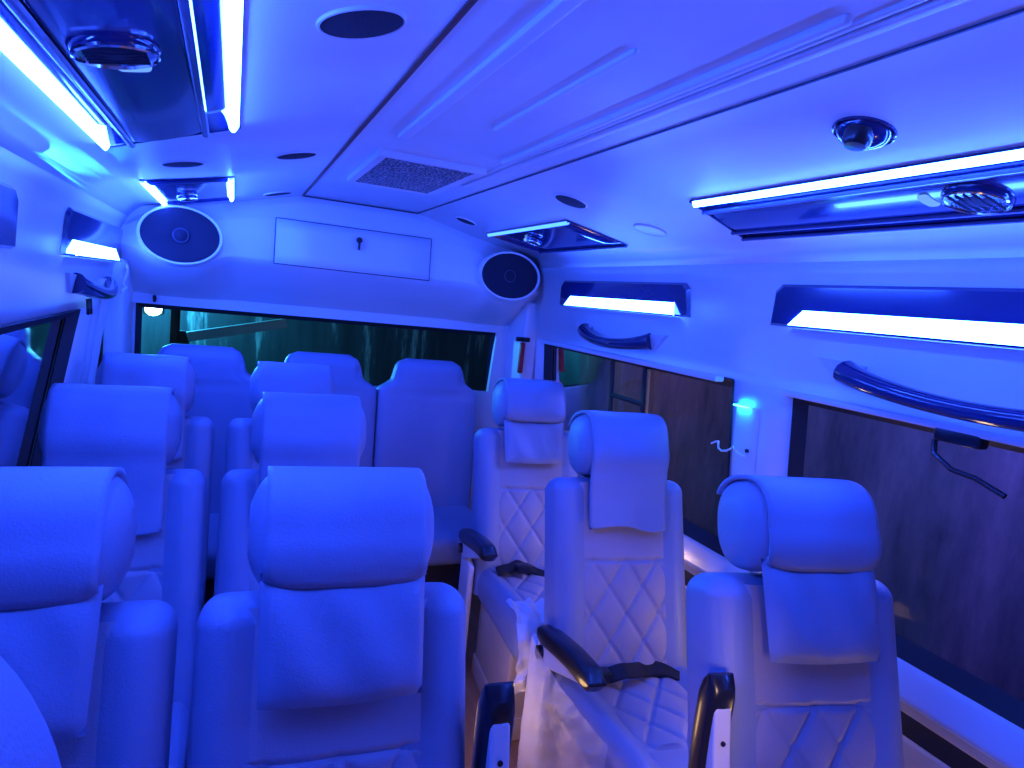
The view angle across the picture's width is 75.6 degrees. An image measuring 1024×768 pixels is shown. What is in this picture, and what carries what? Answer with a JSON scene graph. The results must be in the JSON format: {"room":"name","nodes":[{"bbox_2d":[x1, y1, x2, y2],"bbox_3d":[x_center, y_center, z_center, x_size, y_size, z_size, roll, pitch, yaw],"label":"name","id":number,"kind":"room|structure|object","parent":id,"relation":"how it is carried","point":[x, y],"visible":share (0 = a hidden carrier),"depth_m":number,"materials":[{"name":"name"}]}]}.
{"room":"vehicle interior","nodes":[
{"label":"vehicle interior","id":0,"kind":"room"},
{"bbox_2d":[0,146,126,383],"bbox_3d":[-0.902,0.466,0.827,0.150,1.696,4.660,3,8,-23],"label":"wall","id":1,"kind":"structure","parent":0,"point":[32,272],"depth_m":1.64,"materials":[{"name":"white plastic"}]},
{"bbox_2d":[0,182,18,248],"bbox_3d":[-0.824,-0.262,0.888,0.028,0.128,1.090,3,8,-23],"label":"wall light","id":2,"kind":"object","parent":1,"relation":"attached to","point":[9,201],"visible":1,"depth_m":1.31,"materials":[{"name":"white plastic"}]},
{"bbox_2d":[0,309,80,466],"bbox_3d":[-1.227,0.142,1.547,0.102,0.581,1.424,3,8,-23],"label":"window","id":3,"kind":"structure","parent":1,"relation":"in","point":[34,352],"depth_m":1.87,"materials":[{"name":"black glass"}]},
{"bbox_2d":[86,299,89,314],"bbox_3d":[-1.429,-0.260,2.225,0.014,0.054,0.023,0,9,-41],"label":"curtain hook","id":4,"kind":"object","parent":1,"relation":"attached to","point":[87,300],"visible":1,"depth_m":2.22,"materials":[{"name":"black plastic"}]},
{"bbox_2d":[88,298,92,313],"bbox_3d":[-1.444,-0.266,2.262,0.014,0.054,0.023,0,9,-41],"label":"curtain hook","id":5,"kind":"object","parent":1,"relation":"attached to","point":[91,307],"visible":0.67,"depth_m":2.26,"materials":[{"name":"black plastic"}]},
{"bbox_2d":[60,207,122,261],"bbox_3d":[-1.388,-0.486,2.227,0.028,0.134,0.990,3,8,-23],"label":"wall light","id":6,"kind":"object","parent":1,"relation":"attached to","point":[87,236],"visible":0.91,"depth_m":2.04,"materials":[{"name":"white plastic"}]},
{"bbox_2d":[74,240,119,259],"bbox_3d":[-1.372,-0.440,2.198,0.010,0.044,0.790,3,8,-23],"label":"diffuser","id":7,"kind":"object","parent":6,"relation":"attached to","point":[89,249],"depth_m":2.14,"materials":[{"name":"white plastic"}]},
{"bbox_2d":[65,272,118,299],"bbox_3d":[-1.408,-0.332,2.244,0.094,0.089,0.770,3,8,-23],"label":"handle","id":8,"kind":"object","parent":1,"relation":"attached to","point":[76,283],"visible":0.97,"depth_m":2.02,"materials":[{"name":"plastic"}]},
{"bbox_2d":[79,277,107,383],"bbox_3d":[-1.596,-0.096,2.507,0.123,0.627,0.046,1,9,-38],"label":"trim","id":9,"kind":"structure","parent":1,"relation":"attached to","point":[102,305],"depth_m":2.49,"materials":[{"name":"white plastic"}]},
{"bbox_2d":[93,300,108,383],"bbox_3d":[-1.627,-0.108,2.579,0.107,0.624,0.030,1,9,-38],"label":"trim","id":10,"kind":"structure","parent":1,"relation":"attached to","point":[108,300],"depth_m":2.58,"materials":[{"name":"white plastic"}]},
{"bbox_2d":[103,258,133,354],"bbox_3d":[-1.667,-0.142,2.792,0.070,0.770,0.310,3,8,-23],"label":"trim","id":11,"kind":"structure","parent":1,"relation":"attached to","point":[118,325],"depth_m":2.65,"materials":[{"name":"white plastic"}]},
{"bbox_2d":[120,263,128,292],"bbox_3d":[-1.527,-0.416,2.602,0.025,0.119,0.054,3,8,-23],"label":"wire","id":12,"kind":"object","parent":1,"relation":"hanging from","point":[126,266],"visible":1,"depth_m":2.60,"materials":[{"name":"plastic"}]},
{"bbox_2d":[132,292,508,510],"bbox_3d":[-0.882,0.053,3.314,2.040,1.920,0.060,3,8,-23],"label":"wall","id":13,"kind":"structure","parent":0,"point":[484,418],"depth_m":3.32,"materials":[{"name":"white plastic"}]},
{"bbox_2d":[134,303,495,390],"bbox_3d":[-0.896,-0.161,3.283,1.714,0.330,0.032,3,8,-23],"label":"window","id":14,"kind":"structure","parent":13,"relation":"in","point":[138,319],"depth_m":3.19,"materials":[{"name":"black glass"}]},
{"bbox_2d":[121,195,539,325],"bbox_3d":[-0.758,-0.575,3.095,1.860,0.527,0.325,3,8,-23],"label":"trim","id":15,"kind":"structure","parent":13,"relation":"attached to","point":[244,269],"depth_m":3.01,"materials":[{"name":"white plastic"}]},
{"bbox_2d":[135,204,223,267],"bbox_3d":[-1.345,-0.599,2.679,0.326,0.249,0.086,2,8,-27],"label":"speaker","id":16,"kind":"object","parent":15,"relation":"attached to","point":[174,235],"visible":0.99,"depth_m":2.65},
{"bbox_2d":[477,251,539,301],"bbox_3d":[-0.017,-0.528,3.250,0.326,0.249,0.086,3,7,-19],"label":"speaker","id":17,"kind":"object","parent":15,"relation":"attached to","point":[506,276],"visible":1,"depth_m":3.22},
{"bbox_2d":[273,217,431,280],"bbox_3d":[-0.702,-0.601,2.974,0.696,0.199,0.039,3,8,-23],"label":"locker","id":18,"kind":"object","parent":13,"relation":"attached to","point":[299,243],"visible":1,"depth_m":2.96,"materials":[{"name":"white plastic"}]},
{"bbox_2d":[465,594,555,767],"bbox_3d":[-0.110,1.376,1.333,2.140,0.060,4.700,3,8,-23],"label":"floor","id":19,"kind":"structure","parent":0,"point":[472,693],"depth_m":2.45,"materials":[{"name":"brown wood"}]},
{"bbox_2d":[0,656,61,767],"bbox_3d":[-0.321,0.803,0.048,0.444,1.337,0.893,3,8,-23],"label":"passenger seat","id":20,"kind":"object","parent":19,"relation":"on","point":[26,741],"visible":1,"depth_m":0.36,"materials":[{"name":"beige leather"}]},
{"bbox_2d":[0,467,177,767],"bbox_3d":[-0.665,0.755,0.736,0.444,1.196,0.864,3,7,-22],"label":"passenger seat","id":21,"kind":"object","parent":19,"relation":"on","point":[100,675],"visible":0.91,"depth_m":0.92,"materials":[{"name":"beige leather"}]},
{"bbox_2d":[0,585,103,741],"bbox_3d":[-0.698,0.379,0.867,0.261,0.188,0.095,3,7,-22],"label":"headrest cover","id":22,"kind":"object","parent":21,"relation":"on","point":[52,639],"depth_m":0.89,"materials":[{"name":"beige leather"}]},
{"bbox_2d":[38,383,206,767],"bbox_3d":[-0.944,0.638,1.456,0.444,1.196,0.865,3,8,-23],"label":"passenger seat","id":23,"kind":"object","parent":19,"relation":"on","point":[135,429],"visible":0.41,"depth_m":1.62,"materials":[{"name":"beige leather"}]},
{"bbox_2d":[169,701,189,767],"bbox_3d":[-0.898,0.845,1.325,0.435,0.179,0.530,3,8,-23],"label":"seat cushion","id":24,"kind":"object","parent":23,"relation":"on","point":[181,709],"depth_m":1.50,"materials":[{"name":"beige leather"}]},
{"bbox_2d":[95,352,213,611],"bbox_3d":[-1.216,0.532,2.103,0.444,1.196,0.865,3,8,-23],"label":"passenger seat","id":25,"kind":"object","parent":19,"relation":"on","point":[195,451],"visible":0.16,"depth_m":2.29,"materials":[{"name":"beige leather"}]},
{"bbox_2d":[200,586,202,611],"bbox_3d":[-1.171,0.738,1.972,0.435,0.179,0.530,3,8,-23],"label":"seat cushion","id":26,"kind":"object","parent":25,"relation":"on","point":[201,605],"depth_m":2.21,"materials":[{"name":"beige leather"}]},
{"bbox_2d":[157,343,253,608],"bbox_3d":[-1.323,0.452,2.737,0.512,1.180,0.626,3,8,-23],"label":"seat","id":27,"kind":"object","parent":19,"relation":"on","point":[222,376],"visible":0.09,"depth_m":2.88,"materials":[{"name":"beige leather"}]},
{"bbox_2d":[206,513,218,579],"bbox_3d":[-1.312,0.656,2.689,0.496,0.130,0.470,3,8,-23],"label":"seat cushion","id":28,"kind":"object","parent":27,"relation":"on","point":[213,518],"depth_m":2.55,"materials":[{"name":"beige leather"}]},
{"bbox_2d":[225,361,334,473],"bbox_3d":[-0.721,0.558,2.305,0.539,1.196,0.865,3,8,-23],"label":"passenger seat","id":29,"kind":"object","parent":19,"relation":"on","point":[268,376],"visible":0.12,"depth_m":2.40,"materials":[{"name":"beige leather"}]},
{"bbox_2d":[214,392,365,595],"bbox_3d":[-0.467,0.664,1.648,0.539,1.196,0.865,3,7,-21],"label":"passenger seat","id":30,"kind":"object","parent":19,"relation":"on","point":[289,429],"visible":0.16,"depth_m":1.75,"materials":[{"name":"beige leather"}]},
{"bbox_2d":[284,351,376,466],"bbox_3d":[-0.847,0.476,2.941,0.512,1.180,0.626,3,8,-23],"label":"seat","id":31,"kind":"object","parent":19,"relation":"on","point":[346,371],"visible":0.2,"depth_m":3.11,"materials":[{"name":"beige leather"}]},
{"bbox_2d":[186,466,514,767],"bbox_3d":[-0.206,0.780,0.926,0.512,1.196,0.864,3,7,-20],"label":"passenger seat","id":32,"kind":"object","parent":19,"relation":"on","point":[344,655],"visible":1,"depth_m":1.04,"materials":[{"name":"beige leather"}]},
{"bbox_2d":[256,574,424,709],"bbox_3d":[-0.265,0.402,1.047,0.261,0.188,0.095,3,7,-20],"label":"headrest cover","id":33,"kind":"object","parent":32,"relation":"on","point":[323,640],"depth_m":1.02,"materials":[{"name":"beige leather"}]},
{"bbox_2d":[372,358,476,590],"bbox_3d":[-0.374,0.501,3.144,0.512,1.180,0.626,3,8,-23],"label":"seat","id":34,"kind":"object","parent":19,"relation":"on","point":[425,415],"visible":0.6,"depth_m":3.25,"materials":[{"name":"beige leather"}]},
{"bbox_2d":[428,506,471,565],"bbox_3d":[-0.364,0.705,3.097,0.496,0.130,0.470,3,8,-23],"label":"seat cushion","id":35,"kind":"object","parent":34,"relation":"on","point":[448,520],"depth_m":2.96,"materials":[{"name":"beige leather"}]},
{"bbox_2d":[457,378,577,740],"bbox_3d":[0.095,0.617,2.523,0.499,1.196,0.936,4,7,-17],"label":"passenger seat","id":36,"kind":"object","parent":19,"relation":"on","point":[503,551],"visible":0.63,"depth_m":2.65,"materials":[{"name":"beige leather"}]},
{"bbox_2d":[478,569,538,661],"bbox_3d":[0.140,0.818,2.429,0.435,0.179,0.530,4,7,-17],"label":"seat cushion","id":37,"kind":"object","parent":36,"relation":"on","point":[505,595],"depth_m":2.37,"materials":[{"name":"beige leather"}]},
{"bbox_2d":[504,418,563,463],"bbox_3d":[0.093,0.235,2.704,0.261,0.173,0.079,4,7,-17],"label":"headrest cover","id":38,"kind":"object","parent":36,"relation":"on","point":[526,440],"depth_m":2.69,"materials":[{"name":"beige leather"}]},
{"bbox_2d":[517,410,687,767],"bbox_3d":[0.346,0.721,1.875,0.502,1.197,0.865,4,7,-16],"label":"passenger seat","id":39,"kind":"object","parent":19,"relation":"on","point":[609,652],"visible":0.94,"depth_m":1.99,"materials":[{"name":"beige leather"}]},
{"bbox_2d":[556,666,687,767],"bbox_3d":[0.400,0.928,1.745,0.435,0.179,0.530,4,7,-16],"label":"seat cushion","id":40,"kind":"object","parent":39,"relation":"on","point":[639,719],"depth_m":1.74,"materials":[{"name":"beige leather"}]},
{"bbox_2d":[686,475,904,767],"bbox_3d":[0.610,0.833,1.187,0.484,1.196,0.864,4,7,-12],"label":"passenger seat","id":41,"kind":"object","parent":19,"relation":"on","point":[792,663],"visible":1,"depth_m":1.33,"materials":[{"name":"beige leather"}]},
{"bbox_2d":[761,558,879,664],"bbox_3d":[0.628,0.459,1.331,0.261,0.188,0.095,4,7,-12],"label":"flap","id":42,"kind":"object","parent":41,"relation":"on","point":[814,611],"depth_m":1.31,"materials":[{"name":"beige leather"}]},
{"bbox_2d":[0,0,1023,267],"bbox_3d":[0.092,-0.418,1.100,1.826,0.200,4.660,3,8,-23],"label":"ceiling","id":43,"kind":"structure","parent":0,"point":[303,88],"depth_m":1.20,"materials":[{"name":"white plastic"}]},
{"bbox_2d":[0,0,244,150],"bbox_3d":[-0.515,-0.441,0.891,0.282,0.072,1.352,3,8,-23],"label":"ceiling light panel","id":44,"kind":"object","parent":43,"relation":"attached to","point":[129,73],"visible":1,"depth_m":0.88,"materials":[{"name":"plastic"}]},
{"bbox_2d":[65,35,160,69],"bbox_3d":[-0.502,-0.421,0.833,0.105,0.038,0.106,3,8,-23],"label":"air vent","id":45,"kind":"object","parent":44,"relation":"attached to","point":[117,52],"depth_m":0.82,"materials":[{"name":"silver metal"}]},
{"bbox_2d":[160,160,204,167],"bbox_3d":[-0.883,-0.591,1.770,0.107,0.027,0.106,11,8,35],"label":"ceiling speaker","id":46,"kind":"object","parent":43,"relation":"attached to","point":[172,163],"visible":1,"depth_m":1.75,"materials":[{"name":"plastic"}]},
{"bbox_2d":[139,176,234,205],"bbox_3d":[-1.139,-0.684,2.367,0.264,0.069,0.733,3,8,-23],"label":"ceiling light panel","id":47,"kind":"object","parent":43,"relation":"attached to","point":[176,191],"visible":1,"depth_m":2.27,"materials":[{"name":"plastic"}]},
{"bbox_2d":[177,194,197,201],"bbox_3d":[-1.185,-0.679,2.407,0.069,0.031,0.069,3,8,-23],"label":"air vent","id":48,"kind":"object","parent":47,"relation":"attached to","point":[181,197],"depth_m":2.38,"materials":[{"name":"silver metal"}]},
{"bbox_2d":[263,191,292,195],"bbox_3d":[-0.959,-0.780,2.705,0.114,0.034,0.116,2,8,-28],"label":"ceiling speaker","id":49,"kind":"object","parent":43,"relation":"attached to","point":[280,193],"visible":1,"depth_m":2.68,"materials":[{"name":"plastic"}]},
{"bbox_2d":[275,151,316,159],"bbox_3d":[-0.599,-0.635,1.832,0.111,0.033,0.114,4,7,-19],"label":"ceiling speaker","id":50,"kind":"object","parent":43,"relation":"attached to","point":[294,155],"visible":1,"depth_m":1.81,"materials":[{"name":"plastic"}]},
{"bbox_2d":[303,196,417,213],"bbox_3d":[-0.680,-0.815,3.003,0.520,0.005,0.005,3,8,-23],"label":"trim","id":51,"kind":"structure","parent":43,"relation":"attached to","point":[303,196],"depth_m":3.00,"materials":[{"name":"plastic"}]},
{"bbox_2d":[316,5,406,39],"bbox_3d":[-0.198,-0.476,0.870,0.116,0.034,0.118,2,8,-28],"label":"ceiling speaker","id":52,"kind":"object","parent":43,"relation":"attached to","point":[360,22],"visible":1,"depth_m":0.86,"materials":[{"name":"plastic"}]},
{"bbox_2d":[302,0,477,195],"bbox_3d":[-0.070,-0.495,0.887,0.010,0.004,4.420,3,8,-23],"label":"trim","id":53,"kind":"structure","parent":43,"relation":"attached to","point":[469,4],"depth_m":1.13,"materials":[{"name":"plastic"}]},
{"bbox_2d":[347,148,486,195],"bbox_3d":[-0.325,-0.664,2.103,0.310,0.020,0.570,3,8,-23],"label":"ceiling vent","id":54,"kind":"object","parent":43,"relation":"in","point":[388,169],"visible":1,"depth_m":2.02,"materials":[{"name":"plastic"}]},
{"bbox_2d":[456,216,475,225],"bbox_3d":[-0.202,-0.717,2.902,0.091,0.028,0.093,4,7,-19],"label":"ceiling speaker","id":55,"kind":"object","parent":43,"relation":"attached to","point":[464,220],"visible":1,"depth_m":2.89,"materials":[{"name":"plastic"}]},
{"bbox_2d":[398,0,585,139],"bbox_3d":[0.301,-0.380,0.262,0.026,0.012,2.960,3,8,-23],"label":"trim","id":56,"kind":"structure","parent":43,"relation":"attached to","point":[557,10],"depth_m":1.01,"materials":[{"name":"plastic"}]},
{"bbox_2d":[486,220,627,253],"bbox_3d":[0.152,-0.594,2.712,0.261,0.067,0.803,3,8,-23],"label":"ceiling light panel","id":57,"kind":"object","parent":43,"relation":"attached to","point":[565,235],"visible":1,"depth_m":2.62,"materials":[{"name":"plastic"}]},
{"bbox_2d":[526,237,541,245],"bbox_3d":[0.094,-0.604,2.794,0.069,0.031,0.069,3,8,-23],"label":"air vent","id":58,"kind":"object","parent":57,"relation":"attached to","point":[536,241],"depth_m":2.77,"materials":[{"name":"silver metal"}]},
{"bbox_2d":[494,48,638,130],"bbox_3d":[0.071,-0.518,1.196,0.010,0.010,0.560,3,8,-23],"label":"trim","id":59,"kind":"structure","parent":43,"relation":"attached to","point":[633,52],"depth_m":1.11,"materials":[{"name":"plastic"}]},
{"bbox_2d":[554,193,587,208],"bbox_3d":[0.183,-0.567,2.047,0.105,0.031,0.108,4,7,-19],"label":"ceiling speaker","id":60,"kind":"object","parent":43,"relation":"attached to","point":[566,199],"visible":1,"depth_m":2.03,"materials":[{"name":"plastic"}]},
{"bbox_2d":[633,224,666,236],"bbox_3d":[0.438,-0.489,2.096,0.107,0.027,0.106,11,8,35],"label":"ceiling speaker","id":61,"kind":"object","parent":43,"relation":"attached to","point":[643,228],"visible":1,"depth_m":2.08,"materials":[{"name":"plastic"}]},
{"bbox_2d":[501,13,852,164],"bbox_3d":[0.188,-0.514,1.278,0.014,0.014,1.100,3,8,-23],"label":"trim","id":62,"kind":"structure","parent":43,"relation":"attached to","point":[845,20],"depth_m":1.00,"materials":[{"name":"white plastic"}]},
{"bbox_2d":[461,0,968,187],"bbox_3d":[0.508,-0.405,0.641,0.020,0.010,3.500,3,8,-23],"label":"trim","id":63,"kind":"structure","parent":43,"relation":"attached to","point":[928,8],"depth_m":0.96,"materials":[{"name":"plastic"}]},
{"bbox_2d":[418,8,1023,213],"bbox_3d":[0.407,-0.471,1.092,0.006,0.003,4.420,3,8,-23],"label":"trim","id":64,"kind":"structure","parent":43,"relation":"attached to","point":[1020,11],"depth_m":1.00,"materials":[{"name":"plastic"}]},
{"bbox_2d":[689,146,1023,240],"bbox_3d":[0.786,-0.346,1.225,0.268,0.068,1.292,3,8,-23],"label":"ceiling light panel","id":65,"kind":"object","parent":43,"relation":"attached to","point":[984,188],"visible":1,"depth_m":1.29,"materials":[{"name":"plastic"}]},
{"bbox_2d":[940,183,1016,214],"bbox_3d":[0.816,-0.324,1.157,0.112,0.039,0.114,3,8,-23],"label":"air vent","id":66,"kind":"object","parent":65,"relation":"attached to","point":[965,198],"depth_m":1.14,"materials":[{"name":"silver metal"}]},
{"bbox_2d":[832,116,897,150],"bbox_3d":[0.575,-0.403,1.081,0.097,0.049,0.099,1,8,-36],"label":"ceiling lamp","id":67,"kind":"object","parent":43,"relation":"attached to","point":[856,133],"visible":1,"depth_m":1.05,"materials":[{"name":"silver plastic"}]},
{"bbox_2d":[532,257,1023,572],"bbox_3d":[0.882,0.558,1.594,0.130,1.696,4.660,3,8,-23],"label":"wall","id":68,"kind":"structure","parent":0,"point":[728,332],"depth_m":1.89,"materials":[{"name":"white plastic"}]},
{"bbox_2d":[499,302,535,427],"bbox_3d":[0.029,-0.059,3.548,0.075,0.770,0.260,3,8,-23],"label":"trim","id":69,"kind":"structure","parent":68,"relation":"attached to","point":[524,324],"depth_m":3.43,"materials":[{"name":"white plastic"}]},
{"bbox_2d":[516,337,529,372],"bbox_3d":[0.048,-0.148,3.397,0.070,0.187,0.027,3,8,-23],"label":"hammer","id":70,"kind":"object","parent":68,"relation":"attached to","point":[522,340],"visible":1,"depth_m":3.39,"materials":[{"name":"red plastic"}]},
{"bbox_2d":[575,322,667,349],"bbox_3d":[0.403,-0.188,2.674,0.093,0.086,0.700,3,8,-23],"label":"handle","id":71,"kind":"object","parent":68,"relation":"attached to","point":[647,341],"visible":1,"depth_m":2.53,"materials":[{"name":"plastic"}]},
{"bbox_2d":[560,281,690,316],"bbox_3d":[0.410,-0.356,2.671,0.028,0.118,0.980,3,8,-23],"label":"wall light","id":72,"kind":"object","parent":68,"relation":"attached to","point":[673,299],"visible":1,"depth_m":2.55,"materials":[{"name":"white plastic"}]},
{"bbox_2d":[564,296,673,314],"bbox_3d":[0.405,-0.322,2.664,0.010,0.044,0.840,3,8,-23],"label":"diffuser","id":73,"kind":"object","parent":72,"relation":"attached to","point":[654,305],"depth_m":2.57,"materials":[{"name":"white plastic"}]},
{"bbox_2d":[540,339,723,381],"bbox_3d":[0.408,-0.116,2.699,0.037,0.020,1.320,3,8,-23],"label":"trim","id":74,"kind":"structure","parent":68,"relation":"attached to","point":[699,374],"depth_m":2.47,"materials":[{"name":"plastic"}]},
{"bbox_2d":[543,344,734,556],"bbox_3d":[0.438,0.170,2.736,0.081,0.581,1.404,3,8,-23],"label":"window","id":75,"kind":"structure","parent":68,"relation":"in","point":[563,365],"depth_m":3.04,"materials":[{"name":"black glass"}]},
{"bbox_2d":[711,440,745,456],"bbox_3d":[0.682,0.203,2.091,0.027,0.031,0.160,3,8,-23],"label":"cable","id":76,"kind":"object","parent":68,"relation":"attached to","point":[717,441],"visible":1,"depth_m":2.09,"materials":[{"name":"plastic"}]},
{"bbox_2d":[731,404,759,475],"bbox_3d":[0.713,0.253,2.031,0.053,0.389,0.118,3,8,-23],"label":"cover plate","id":77,"kind":"object","parent":68,"relation":"attached to","point":[747,418],"visible":0.54,"depth_m":2.02,"materials":[{"name":"plastic"}]},
{"bbox_2d":[578,474,1023,767],"bbox_3d":[0.915,0.698,1.544,0.037,0.088,4.500,3,8,-23],"label":"trim","id":78,"kind":"structure","parent":68,"relation":"attached to","point":[996,737],"depth_m":1.44,"materials":[{"name":"plastic"}]},
{"bbox_2d":[685,570,987,767],"bbox_3d":[0.920,0.794,1.561,0.011,0.065,4.500,3,8,-23],"label":"trim","id":79,"kind":"structure","parent":68,"relation":"attached to","point":[946,752],"depth_m":1.48,"materials":[{"name":"black plastic"}]},
{"bbox_2d":[684,563,1004,767],"bbox_3d":[0.886,1.050,1.589,0.022,0.626,4.500,3,8,-23],"label":"trim","id":80,"kind":"structure","parent":68,"relation":"attached to","point":[915,756],"depth_m":1.49,"materials":[{"name":"white plastic"}]},
{"bbox_2d":[770,284,1023,349],"bbox_3d":[0.973,-0.135,1.334,0.028,0.118,1.225,3,8,-23],"label":"wall light","id":81,"kind":"object","parent":68,"relation":"attached to","point":[993,317],"visible":1,"depth_m":1.49,"materials":[{"name":"white plastic"}]},
{"bbox_2d":[788,311,1023,345],"bbox_3d":[0.972,-0.100,1.320,0.010,0.044,1.090,3,8,-23],"label":"diffuser","id":82,"kind":"object","parent":81,"relation":"attached to","point":[972,329],"depth_m":1.47,"materials":[{"name":"white plastic"}]},
{"bbox_2d":[781,390,1023,447],"bbox_3d":[1.015,0.121,1.271,0.027,0.016,1.300,3,8,-23],"label":"trim","id":83,"kind":"structure","parent":68,"relation":"attached to","point":[1000,438],"depth_m":1.50,"materials":[{"name":"plastic"}]},
{"bbox_2d":[787,398,1023,729],"bbox_3d":[1.028,0.401,1.336,0.081,0.581,1.228,3,8,-23],"label":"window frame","id":84,"kind":"structure","parent":68,"relation":"in","point":[985,694],"depth_m":1.51,"materials":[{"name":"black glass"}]},
{"bbox_2d":[931,428,1006,498],"bbox_3d":[0.966,0.160,1.390,0.034,0.120,0.167,3,8,-23],"label":"coat hook","id":85,"kind":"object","parent":84,"relation":"attached to","point":[961,439],"depth_m":1.39,"materials":[{"name":"black plastic"}]},
{"bbox_2d":[817,356,1023,431],"bbox_3d":[0.960,0.035,1.354,0.095,0.090,0.880,3,8,-23],"label":"handle","id":86,"kind":"object","parent":68,"relation":"attached to","point":[852,375],"visible":1,"depth_m":1.43,"materials":[{"name":"plastic"}]},
{"label":"outside","id":87,"kind":"structure","parent":0,"visible":0},
{"bbox_3d":[-0.453,1.719,3.386,14.000,0.100,14.000,3,8,-23],"label":"ground","id":88,"kind":"structure","parent":87,"visible":0},
{"bbox_2d":[143,307,180,343],"bbox_3d":[-2.384,0.320,4.458,0.112,1.860,0.246,11,8,35],"label":"floodlight","id":89,"kind":"object","parent":88,"relation":"on","point":[175,314],"visible":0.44,"depth_m":4.44,"materials":[{"name":"white glass"}]},
{"bbox_2d":[179,319,287,343],"bbox_3d":[-2.153,0.377,5.027,0.749,1.809,0.128,3,8,-23],"label":"barrier","id":90,"kind":"object","parent":88,"relation":"on","point":[185,337],"visible":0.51,"depth_m":4.89,"materials":[{"name":"metal"}]},
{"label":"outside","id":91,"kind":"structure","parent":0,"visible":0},
{"bbox_2d":[141,307,489,388],"bbox_3d":[-2.562,-1.004,6.082,10.000,4.200,0.150,3,8,-23],"label":"wall","id":92,"kind":"structure","parent":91,"point":[377,350],"depth_m":6.46,"materials":[{"name":"glass"}]},
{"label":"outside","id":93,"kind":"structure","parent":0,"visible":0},
{"bbox_2d":[582,354,1023,701],"bbox_3d":[1.952,-0.062,3.007,0.150,4.000,10.000,3,8,-23],"label":"window","id":94,"kind":"structure","parent":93,"point":[951,565],"depth_m":2.99,"materials":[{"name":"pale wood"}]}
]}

